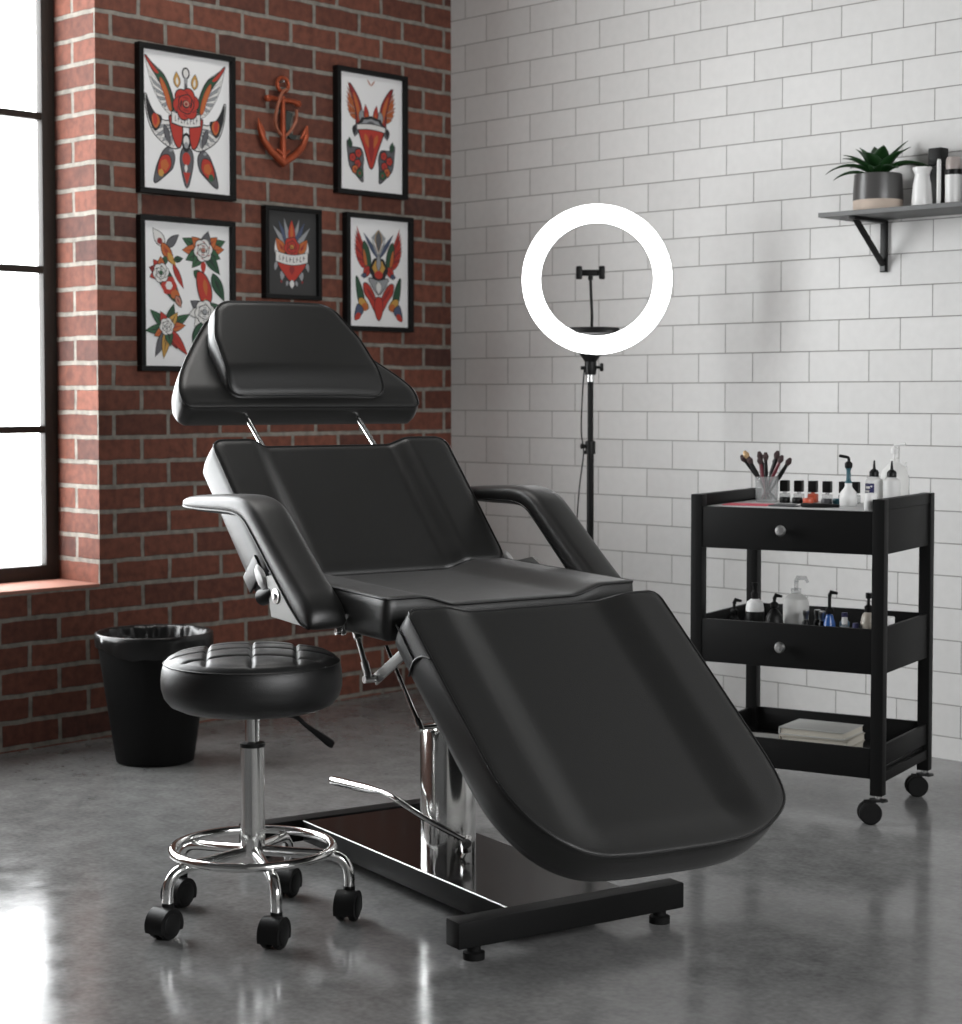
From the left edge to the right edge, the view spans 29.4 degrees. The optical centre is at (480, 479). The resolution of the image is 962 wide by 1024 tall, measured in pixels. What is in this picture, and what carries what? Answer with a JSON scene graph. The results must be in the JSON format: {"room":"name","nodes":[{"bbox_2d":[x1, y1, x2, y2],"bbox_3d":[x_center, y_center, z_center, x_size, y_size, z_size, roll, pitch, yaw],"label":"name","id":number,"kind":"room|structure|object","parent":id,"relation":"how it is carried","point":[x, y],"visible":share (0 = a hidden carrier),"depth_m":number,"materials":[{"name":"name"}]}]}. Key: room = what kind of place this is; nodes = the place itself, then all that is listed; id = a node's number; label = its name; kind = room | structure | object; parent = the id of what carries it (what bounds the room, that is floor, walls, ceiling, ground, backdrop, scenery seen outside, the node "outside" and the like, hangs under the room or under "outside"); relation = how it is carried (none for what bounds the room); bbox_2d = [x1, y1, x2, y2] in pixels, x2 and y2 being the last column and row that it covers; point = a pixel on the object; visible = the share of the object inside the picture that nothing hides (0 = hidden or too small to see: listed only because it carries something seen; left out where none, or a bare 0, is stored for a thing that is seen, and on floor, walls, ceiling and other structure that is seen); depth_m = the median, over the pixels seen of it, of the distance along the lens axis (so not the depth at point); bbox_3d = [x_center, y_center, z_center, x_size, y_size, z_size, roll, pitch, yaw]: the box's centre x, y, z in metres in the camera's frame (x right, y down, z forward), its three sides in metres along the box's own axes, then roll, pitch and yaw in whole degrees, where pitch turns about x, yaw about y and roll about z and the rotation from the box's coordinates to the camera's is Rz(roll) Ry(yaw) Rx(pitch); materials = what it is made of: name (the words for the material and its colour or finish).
{"room":"service shop","nodes":[
{"label":"service shop","id":0,"kind":"room"},
{"bbox_2d":[0,0,450,753],"bbox_3d":[-2.625,-0.702,4.689,0.290,3.200,6.900,3,4,44],"label":"wall","id":1,"kind":"structure","parent":0,"point":[127,468],"depth_m":6.13,"materials":[{"name":"red brick"}]},
{"bbox_2d":[0,0,58,582],"bbox_3d":[-2.147,-0.855,5.327,0.036,2.448,2.091,3,4,44],"label":"window","id":2,"kind":"structure","parent":1,"relation":"in","point":[44,116],"depth_m":6.05,"materials":[{"name":"brown metal"}]},
{"bbox_2d":[0,579,99,595],"bbox_3d":[-2.056,0.371,5.294,0.252,0.012,2.090,3,4,44],"label":"trim","id":3,"kind":"structure","parent":1,"relation":"attached to","point":[11,588],"depth_m":5.89,"materials":[{"name":"wood"}]},
{"bbox_2d":[135,41,236,201],"bbox_3d":[-0.983,-1.191,6.125,0.028,0.488,0.395,3,4,44],"label":"framed print","id":4,"kind":"object","parent":1,"relation":"attached to","point":[185,99],"visible":1,"depth_m":6.12,"materials":[{"name":"black"}]},
{"bbox_2d":[136,214,235,370],"bbox_3d":[-0.984,-0.620,6.149,0.028,0.512,0.391,3,4,44],"label":"framed print","id":5,"kind":"object","parent":1,"relation":"attached to","point":[186,267],"visible":0.96,"depth_m":6.12,"materials":[{"name":"black"}]},
{"bbox_2d":[257,76,308,166],"bbox_3d":[-0.690,-1.251,6.404,0.060,0.318,0.228,3,4,44],"label":"ornament","id":6,"kind":"object","parent":1,"relation":"attached to","point":[279,156],"visible":1,"depth_m":6.39,"materials":[{"name":"orange metal"}]},
{"bbox_2d":[261,205,321,300],"bbox_3d":[-0.666,-0.799,6.468,0.028,0.322,0.256,3,4,44],"label":"framed print","id":7,"kind":"object","parent":1,"relation":"attached to","point":[291,237],"visible":1,"depth_m":6.46,"materials":[{"name":"black"}]},
{"bbox_2d":[333,65,407,199],"bbox_3d":[-0.402,-1.268,6.719,0.028,0.456,0.348,3,4,44],"label":"framed print","id":8,"kind":"object","parent":1,"relation":"attached to","point":[370,108],"visible":1,"depth_m":6.71,"materials":[{"name":"black"}]},
{"bbox_2d":[342,212,413,332],"bbox_3d":[-0.377,-0.762,6.767,0.028,0.428,0.333,3,4,44],"label":"framed print","id":9,"kind":"object","parent":1,"relation":"attached to","point":[378,250],"visible":0.95,"depth_m":6.76,"materials":[{"name":"black"}]},
{"bbox_2d":[0,688,961,1023],"bbox_3d":[-0.375,1.045,2.784,6.900,0.120,7.200,3,4,44],"label":"floor","id":10,"kind":"structure","parent":0,"point":[832,916],"depth_m":3.90,"materials":[{"name":"concrete"}]},
{"bbox_2d":[98,648,199,767],"bbox_3d":[-0.997,0.662,5.604,0.348,0.392,0.348,3,4,44],"label":"waste bin","id":11,"kind":"object","parent":10,"relation":"on","point":[146,732],"visible":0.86,"depth_m":5.49,"materials":[{"name":"black plastic"}]},
{"bbox_2d":[94,624,213,661],"bbox_3d":[-0.997,0.625,5.602,0.358,0.330,0.358,3,4,44],"label":"liner","id":12,"kind":"object","parent":11,"relation":"in","point":[152,642],"visible":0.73,"depth_m":5.47,"materials":[{"name":"black plastic"}]},
{"bbox_2d":[144,641,361,949],"bbox_3d":[-0.500,0.641,3.871,0.452,0.588,0.461,3,4,44],"label":"stool","id":13,"kind":"object","parent":10,"relation":"on","point":[240,680],"visible":1,"depth_m":3.77,"materials":[{"name":"black leather"}]},
{"bbox_2d":[144,902,183,936],"bbox_3d":[-0.650,0.901,3.760,0.048,0.064,0.069,2,3,32],"label":"caster wheel","id":14,"kind":"object","parent":13,"relation":"attached to","point":[164,920],"depth_m":3.74,"materials":[{"name":"black plastic"}]},
{"bbox_2d":[160,873,196,904],"bbox_3d":[-0.659,0.890,3.999,0.048,0.064,0.069,2,3,30],"label":"caster wheel","id":15,"kind":"object","parent":13,"relation":"attached to","point":[185,888],"depth_m":3.98,"materials":[{"name":"black plastic"}]},
{"bbox_2d":[256,911,290,945],"bbox_3d":[-0.417,0.904,3.695,0.048,0.064,0.069,1,3,18],"label":"caster wheel","id":16,"kind":"object","parent":13,"relation":"attached to","point":[274,929],"depth_m":3.67,"materials":[{"name":"black plastic"}]},
{"bbox_2d":[276,868,301,893],"bbox_3d":[-0.432,0.887,4.081,0.048,0.064,0.069,1,3,19],"label":"caster wheel","id":17,"kind":"object","parent":13,"relation":"attached to","point":[291,879],"depth_m":4.06,"materials":[{"name":"black plastic"}]},
{"bbox_2d":[333,885,361,917],"bbox_3d":[-0.283,0.895,3.893,0.048,0.064,0.069,1,3,12],"label":"caster wheel","id":18,"kind":"object","parent":13,"relation":"attached to","point":[347,902],"depth_m":3.87,"materials":[{"name":"black plastic"}]},
{"bbox_2d":[172,300,785,961],"bbox_3d":[-0.108,0.239,4.229,0.875,1.361,1.801,-2,3,-34],"label":"chair","id":19,"kind":"object","parent":10,"relation":"on","point":[571,703],"visible":1,"depth_m":3.93,"materials":[{"name":"black leather"}]},
{"bbox_2d":[208,302,382,397],"bbox_3d":[-0.495,-0.334,4.787,0.464,0.259,0.208,-2,3,-34],"label":"cushion","id":20,"kind":"object","parent":19,"relation":"on","point":[256,349],"depth_m":4.73,"materials":[{"name":"black leather"}]},
{"bbox_2d":[522,204,671,540],"bbox_3d":[0.342,-0.025,5.945,0.413,1.733,0.432,-3,4,-44],"label":"ring light","id":21,"kind":"object","parent":10,"relation":"on","point":[591,342],"visible":0.85,"depth_m":5.92,"materials":[{"name":"glowing white plastic diffuser"},{"name":"black metal"},{"name":"black plastic"}]},
{"bbox_2d":[569,327,619,335],"bbox_3d":[0.365,-0.454,5.998,0.180,0.088,0.180,0,3,4],"label":"tray","id":22,"kind":"object","parent":21,"relation":"on","point":[573,331],"depth_m":5.92,"materials":[{"name":"black plastic"}]},
{"bbox_2d":[522,204,671,353],"bbox_3d":[0.374,-0.648,5.917,0.484,0.484,0.024,0,3,4],"label":"diffuser","id":23,"kind":"object","parent":21,"relation":"attached to","point":[581,340],"depth_m":5.91,"materials":[{"name":"white plastic"}]},
{"bbox_2d":[690,488,934,824],"bbox_3d":[0.896,0.460,5.052,0.590,0.846,0.454,2,3,31],"label":"trolley","id":24,"kind":"object","parent":10,"relation":"on","point":[891,747],"visible":0.68,"depth_m":4.89,"materials":[{"name":"black painted wood"},{"name":"metal"},{"name":"black rubber"}]},
{"bbox_2d":[729,598,741,619],"bbox_3d":[0.713,0.400,5.162,0.042,0.138,0.040,2,3,31],"label":"pump bottle","id":25,"kind":"object","parent":24,"relation":"in","point":[734,612],"visible":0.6,"depth_m":5.15,"materials":[{"name":"black plastic"}]},
{"bbox_2d":[722,503,770,505],"bbox_3d":[0.734,0.067,5.035,0.125,0.002,0.085,1,3,23],"label":"card","id":26,"kind":"object","parent":24,"relation":"on","point":[739,504],"visible":0.93,"depth_m":5.01,"materials":[{"name":"red paper"}]},
{"bbox_2d":[745,582,763,621],"bbox_3d":[0.761,0.378,5.098,0.053,0.188,0.053,2,3,31],"label":"bottle","id":27,"kind":"object","parent":24,"relation":"in","point":[754,611],"visible":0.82,"depth_m":5.08,"materials":[{"name":"white plastic"}]},
{"bbox_2d":[752,732,779,738],"bbox_3d":[0.755,0.731,5.138,0.120,0.011,0.244,1,3,27],"label":"magazine","id":28,"kind":"object","parent":24,"relation":"in","point":[767,735],"visible":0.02,"depth_m":5.21,"materials":[{"name":"grey paper"}]},
{"bbox_2d":[765,593,783,622],"bbox_3d":[0.800,0.392,5.004,0.056,0.168,0.056,2,3,31],"label":"pump bottle","id":29,"kind":"object","parent":24,"relation":"in","point":[773,615],"visible":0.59,"depth_m":4.99,"materials":[{"name":"black plastic"}]},
{"bbox_2d":[768,504,797,506],"bbox_3d":[0.828,0.069,4.978,0.075,0.004,0.070,2,3,31],"label":"notepad","id":30,"kind":"object","parent":24,"relation":"on","point":[777,505],"visible":0.8,"depth_m":4.95,"materials":[{"name":"grey"}]},
{"bbox_2d":[779,497,789,502],"bbox_3d":[0.851,0.055,5.136,0.030,0.016,0.030,3,4,44],"label":"pot","id":31,"kind":"object","parent":24,"relation":"on","point":[781,499],"visible":1,"depth_m":5.12,"materials":[{"name":"black plastic"}]},
{"bbox_2d":[780,480,789,491],"bbox_3d":[0.859,0.031,5.186,0.026,0.061,0.024,2,3,31],"label":"bottle","id":32,"kind":"object","parent":24,"relation":"on","point":[784,484],"visible":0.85,"depth_m":5.18,"materials":[{"name":"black plastic"}]},
{"bbox_2d":[783,593,808,623],"bbox_3d":[0.864,0.368,5.029,0.073,0.214,0.071,2,3,31],"label":"lotion bottle","id":33,"kind":"object","parent":24,"relation":"in","point":[794,604],"visible":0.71,"depth_m":5.00,"materials":[{"name":"white plastic"}]},
{"bbox_2d":[792,497,802,502],"bbox_3d":[0.881,0.056,5.110,0.030,0.016,0.030,3,4,44],"label":"pot","id":34,"kind":"object","parent":24,"relation":"on","point":[794,499],"visible":0.97,"depth_m":5.10,"materials":[{"name":"black plastic"}]},
{"bbox_2d":[794,480,803,491],"bbox_3d":[0.895,0.032,5.164,0.026,0.061,0.024,2,3,31],"label":"bottle","id":35,"kind":"object","parent":24,"relation":"on","point":[798,484],"visible":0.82,"depth_m":5.16,"materials":[{"name":"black plastic"}]},
{"bbox_2d":[802,610,809,624],"bbox_3d":[0.876,0.414,4.947,0.021,0.129,0.021,2,3,31],"label":"ink bottle","id":36,"kind":"object","parent":24,"relation":"in","point":[805,621],"visible":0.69,"depth_m":4.94,"materials":[{"name":"black plastic"}]},
{"bbox_2d":[803,498,813,502],"bbox_3d":[0.906,0.058,5.077,0.030,0.016,0.030,3,4,44],"label":"pot","id":37,"kind":"object","parent":24,"relation":"on","point":[805,500],"visible":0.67,"depth_m":5.07,"materials":[{"name":"orange plastic"}]},
{"bbox_2d":[807,481,818,502],"bbox_3d":[0.931,0.033,5.143,0.026,0.061,0.024,2,3,31],"label":"bottle","id":38,"kind":"object","parent":24,"relation":"on","point":[812,485],"visible":0.91,"depth_m":5.13,"materials":[{"name":"orange"}]},
{"bbox_2d":[813,609,820,624],"bbox_3d":[0.909,0.414,4.957,0.021,0.129,0.021,2,3,31],"label":"ink bottle","id":39,"kind":"object","parent":24,"relation":"in","point":[816,611],"visible":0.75,"depth_m":4.95,"materials":[{"name":"black plastic"}]},
{"bbox_2d":[706,603,927,672],"bbox_3d":[0.916,0.431,5.057,0.533,0.121,0.396,2,3,31],"label":"tray","id":40,"kind":"object","parent":24,"relation":"on","point":[882,648],"depth_m":4.88,"materials":[{"name":"black wood"}]},
{"bbox_2d":[796,503,839,507],"bbox_3d":[0.898,0.068,4.899,0.118,0.012,0.012,1,3,25],"label":"pen","id":41,"kind":"object","parent":24,"relation":"on","point":[811,505],"visible":1,"depth_m":4.89,"materials":[{"name":"black plastic"}]},
{"bbox_2d":[707,498,928,553],"bbox_3d":[0.912,0.123,5.037,0.533,0.116,0.406,2,3,31],"label":"drawer","id":42,"kind":"object","parent":24,"relation":"on","point":[895,526],"depth_m":4.86,"materials":[{"name":"black"}]},
{"bbox_2d":[818,611,824,625],"bbox_3d":[0.915,0.415,4.924,0.021,0.129,0.021,2,3,31],"label":"ink bottle","id":43,"kind":"object","parent":24,"relation":"in","point":[821,613],"visible":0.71,"depth_m":4.92,"materials":[{"name":"black plastic"}]},
{"bbox_2d":[821,499,831,503],"bbox_3d":[0.950,0.059,5.044,0.030,0.016,0.030,3,4,44],"label":"pot","id":44,"kind":"object","parent":24,"relation":"on","point":[826,501],"visible":0.65,"depth_m":5.03,"materials":[{"name":"grey"}]},
{"bbox_2d":[822,481,831,492],"bbox_3d":[0.967,0.034,5.121,0.026,0.061,0.024,2,3,31],"label":"bottle","id":45,"kind":"object","parent":24,"relation":"on","point":[826,485],"visible":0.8,"depth_m":5.11,"materials":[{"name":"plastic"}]},
{"bbox_2d":[823,590,837,626],"bbox_3d":[0.930,0.387,4.896,0.037,0.188,0.037,-1,3,-14],"label":"pump bottle","id":46,"kind":"object","parent":24,"relation":"in","point":[829,620],"visible":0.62,"depth_m":4.89,"materials":[{"name":"blue plastic"}]},
{"bbox_2d":[738,706,926,780],"bbox_3d":[0.913,0.724,5.066,0.537,0.100,0.408,2,3,31],"label":"tray","id":47,"kind":"object","parent":24,"relation":"on","point":[903,747],"depth_m":4.90,"materials":[{"name":"black wood"}]},
{"bbox_2d":[832,498,838,503],"bbox_3d":[0.984,0.059,5.056,0.030,0.016,0.030,3,4,44],"label":"pot","id":48,"kind":"object","parent":24,"relation":"on","point":[835,500],"visible":0.44,"depth_m":5.04,"materials":[{"name":"teal plastic"}]},
{"bbox_2d":[839,481,844,492],"bbox_3d":[1.008,0.035,5.096,0.026,0.061,0.024,2,3,31],"label":"bottle","id":49,"kind":"object","parent":24,"relation":"on","point":[841,483],"visible":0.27,"depth_m":5.09,"materials":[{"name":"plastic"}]},
{"bbox_2d":[839,612,849,627],"bbox_3d":[0.975,0.417,4.922,0.027,0.125,0.027,2,3,31],"label":"bottle","id":50,"kind":"object","parent":24,"relation":"in","point":[844,614],"visible":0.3,"depth_m":4.91,"materials":[{"name":"grey plastic"}]},
{"bbox_2d":[842,617,847,624],"bbox_3d":[0.964,0.423,4.865,0.027,0.119,0.027,2,3,31],"label":"bottle","id":51,"kind":"object","parent":24,"relation":"in","point":[844,619],"visible":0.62,"depth_m":4.86,"materials":[{"name":"white plastic"}]},
{"bbox_2d":[839,454,856,506],"bbox_3d":[0.995,0.001,4.973,0.050,0.140,0.048,2,3,31],"label":"pump bottle","id":52,"kind":"object","parent":24,"relation":"on","point":[848,496],"visible":1,"depth_m":4.96,"materials":[{"name":"white plastic"}]},
{"bbox_2d":[852,623,858,627],"bbox_3d":[0.988,0.430,4.839,0.027,0.107,0.027,2,3,31],"label":"bottle","id":53,"kind":"object","parent":24,"relation":"in","point":[855,625],"visible":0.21,"depth_m":4.83,"materials":[{"name":"blue plastic"}]},
{"bbox_2d":[852,482,859,493],"bbox_3d":[1.036,0.035,5.079,0.026,0.061,0.024,2,3,31],"label":"bottle","id":54,"kind":"object","parent":24,"relation":"on","point":[856,485],"visible":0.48,"depth_m":5.07,"materials":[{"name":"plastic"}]},
{"bbox_2d":[853,741,863,746],"bbox_3d":[0.929,0.730,5.040,0.200,0.022,0.150,2,3,33],"label":"book","id":55,"kind":"object","parent":24,"relation":"in","point":[861,743],"visible":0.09,"depth_m":5.03,"materials":[{"name":"beige paper"}]},
{"bbox_2d":[779,732,864,745],"bbox_3d":[0.937,0.708,5.038,0.195,0.022,0.150,1,3,29],"label":"book","id":56,"kind":"object","parent":55,"relation":"on","point":[859,738],"visible":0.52,"depth_m":4.98,"materials":[{"name":"beige paper"}]},
{"bbox_2d":[779,719,862,740],"bbox_3d":[0.935,0.685,5.041,0.188,0.021,0.148,2,3,32],"label":"book","id":57,"kind":"object","parent":56,"relation":"on","point":[799,727],"visible":1,"depth_m":5.01,"materials":[{"name":"grey paper"}]},
{"bbox_2d":[860,593,871,628],"bbox_3d":[1.022,0.390,4.840,0.041,0.187,0.041,2,3,31],"label":"pump bottle","id":58,"kind":"object","parent":24,"relation":"in","point":[866,617],"visible":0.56,"depth_m":4.83,"materials":[{"name":"beige plastic"}]},
{"bbox_2d":[864,493,876,510],"bbox_3d":[1.017,0.057,4.789,0.034,0.045,0.034,2,3,31],"label":"jar","id":59,"kind":"object","parent":24,"relation":"on","point":[868,497],"visible":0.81,"depth_m":4.78,"materials":[{"name":"white plastic"}]},
{"bbox_2d":[865,460,882,498],"bbox_3d":[1.066,0.009,4.977,0.048,0.124,0.049,2,3,31],"label":"squeeze bottle","id":60,"kind":"object","parent":24,"relation":"on","point":[874,483],"visible":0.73,"depth_m":4.96,"materials":[{"name":"white plastic"}]},
{"bbox_2d":[887,616,894,625],"bbox_3d":[1.081,0.422,4.881,0.038,0.119,0.038,2,3,31],"label":"tub","id":61,"kind":"object","parent":24,"relation":"in","point":[891,619],"visible":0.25,"depth_m":4.86,"materials":[{"name":"white plastic"}]},
{"bbox_2d":[883,461,900,497],"bbox_3d":[1.104,0.011,4.931,0.047,0.124,0.047,2,3,31],"label":"squeeze bottle","id":62,"kind":"object","parent":24,"relation":"on","point":[891,484],"visible":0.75,"depth_m":4.92,"materials":[{"name":"white plastic"}]},
{"bbox_2d":[880,443,908,495],"bbox_3d":[1.129,-0.017,5.005,0.076,0.172,0.076,2,3,31],"label":"lotion bottle","id":63,"kind":"object","parent":24,"relation":"on","point":[902,473],"visible":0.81,"depth_m":4.99,"materials":[{"name":"white plastic"}]},
{"bbox_3d":[0.806,0.026,5.171,0.067,0.072,0.067,2,3,31],"label":"cup","id":64,"kind":"object","parent":24,"relation":"on","visible":0},
{"bbox_2d":[743,451,770,499],"bbox_3d":[0.778,-0.014,5.173,0.085,0.139,0.019,2,3,31],"label":"makeup brush","id":65,"kind":"object","parent":64,"relation":"in","point":[745,453],"visible":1,"depth_m":5.17,"materials":[{"name":"black plastic"}]},
{"bbox_2d":[740,455,775,499],"bbox_3d":[0.788,-0.008,5.207,0.114,0.126,0.019,2,3,31],"label":"makeup brush","id":66,"kind":"object","parent":64,"relation":"in","point":[743,459],"visible":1,"depth_m":5.22,"materials":[{"name":"black plastic"}]},
{"bbox_2d":[747,456,768,499],"bbox_3d":[0.782,-0.006,5.172,0.069,0.123,0.019,2,3,31],"label":"makeup brush","id":67,"kind":"object","parent":64,"relation":"in","point":[749,459],"visible":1,"depth_m":5.17,"materials":[{"name":"black plastic"}]},
{"bbox_2d":[757,456,766,498],"bbox_3d":[0.792,-0.006,5.168,0.030,0.122,0.018,0,3,9],"label":"makeup brush","id":68,"kind":"object","parent":64,"relation":"in","point":[759,459],"visible":1,"depth_m":5.16,"materials":[{"name":"red"}]},
{"bbox_2d":[757,451,772,498],"bbox_3d":[0.805,-0.014,5.196,0.051,0.136,0.019,2,3,31],"label":"makeup brush","id":69,"kind":"object","parent":64,"relation":"in","point":[759,453],"visible":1,"depth_m":5.19,"materials":[{"name":"black plastic"}]},
{"bbox_2d":[763,452,768,496],"bbox_3d":[0.800,-0.011,5.161,0.018,0.133,0.018,0,3,9],"label":"makeup brush","id":70,"kind":"object","parent":64,"relation":"in","point":[765,455],"visible":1,"depth_m":5.16,"materials":[{"name":"black plastic"}]},
{"bbox_2d":[763,451,779,499],"bbox_3d":[0.815,-0.014,5.151,0.051,0.139,0.019,2,3,31],"label":"makeup brush","id":71,"kind":"object","parent":64,"relation":"in","point":[776,454],"visible":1,"depth_m":5.14,"materials":[{"name":"black plastic"}]},
{"bbox_2d":[761,455,783,499],"bbox_3d":[0.817,-0.007,5.151,0.070,0.128,0.019,2,3,31],"label":"makeup brush","id":72,"kind":"object","parent":64,"relation":"in","point":[780,458],"visible":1,"depth_m":5.14,"materials":[{"name":"red"}]},
{"bbox_2d":[768,458,791,493],"bbox_3d":[0.840,-0.004,5.175,0.078,0.120,0.019,2,3,31],"label":"makeup brush","id":73,"kind":"object","parent":64,"relation":"in","point":[788,461],"visible":1,"depth_m":5.16,"materials":[{"name":"black plastic"}]},
{"bbox_2d":[451,0,961,761],"bbox_3d":[2.050,-0.722,5.126,6.800,3.200,0.250,3,4,44],"label":"wall","id":74,"kind":"structure","parent":0,"point":[720,125],"depth_m":6.19,"materials":[{"name":"white tile"}]},
{"bbox_2d":[818,201,961,271],"bbox_3d":[1.468,-0.720,5.368,1.000,0.176,0.214,3,4,44],"label":"wall shelf","id":75,"kind":"object","parent":74,"relation":"attached to","point":[881,216],"visible":1,"depth_m":5.58,"materials":[{"name":"grey paint"}]},
{"bbox_2d":[825,141,932,209],"bbox_3d":[1.210,-0.929,5.591,0.318,0.221,0.192,0,3,9],"label":"potted plant","id":76,"kind":"object","parent":75,"relation":"on","point":[876,187],"visible":0.94,"depth_m":5.55,"materials":[{"name":"green plant"}]},
{"bbox_2d":[911,166,931,204],"bbox_3d":[1.320,-0.874,5.489,0.061,0.121,0.061,3,4,44],"label":"vase","id":77,"kind":"object","parent":75,"relation":"on","point":[922,189],"visible":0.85,"depth_m":5.46,"materials":[{"name":"white ceramic"}]},
{"bbox_2d":[928,147,947,203],"bbox_3d":[1.381,-0.909,5.540,0.046,0.185,0.042,3,4,44],"label":"dropper bottle","id":78,"kind":"object","parent":75,"relation":"on","point":[934,154],"visible":0.58,"depth_m":5.53,"materials":[{"name":"black plastic"}]},
{"bbox_2d":[936,159,940,202],"bbox_3d":[1.351,-0.878,5.413,0.012,0.136,0.012,3,4,44],"label":"lip balm","id":79,"kind":"object","parent":75,"relation":"on","point":[938,198],"visible":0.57,"depth_m":5.41,"materials":[{"name":"white plastic"}]},
{"bbox_2d":[945,156,961,202],"bbox_3d":[1.402,-0.884,5.443,0.052,0.146,0.052,3,4,44],"label":"bottle","id":80,"kind":"object","parent":75,"relation":"on","point":[953,172],"visible":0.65,"depth_m":5.42,"materials":[{"name":"white plastic"}]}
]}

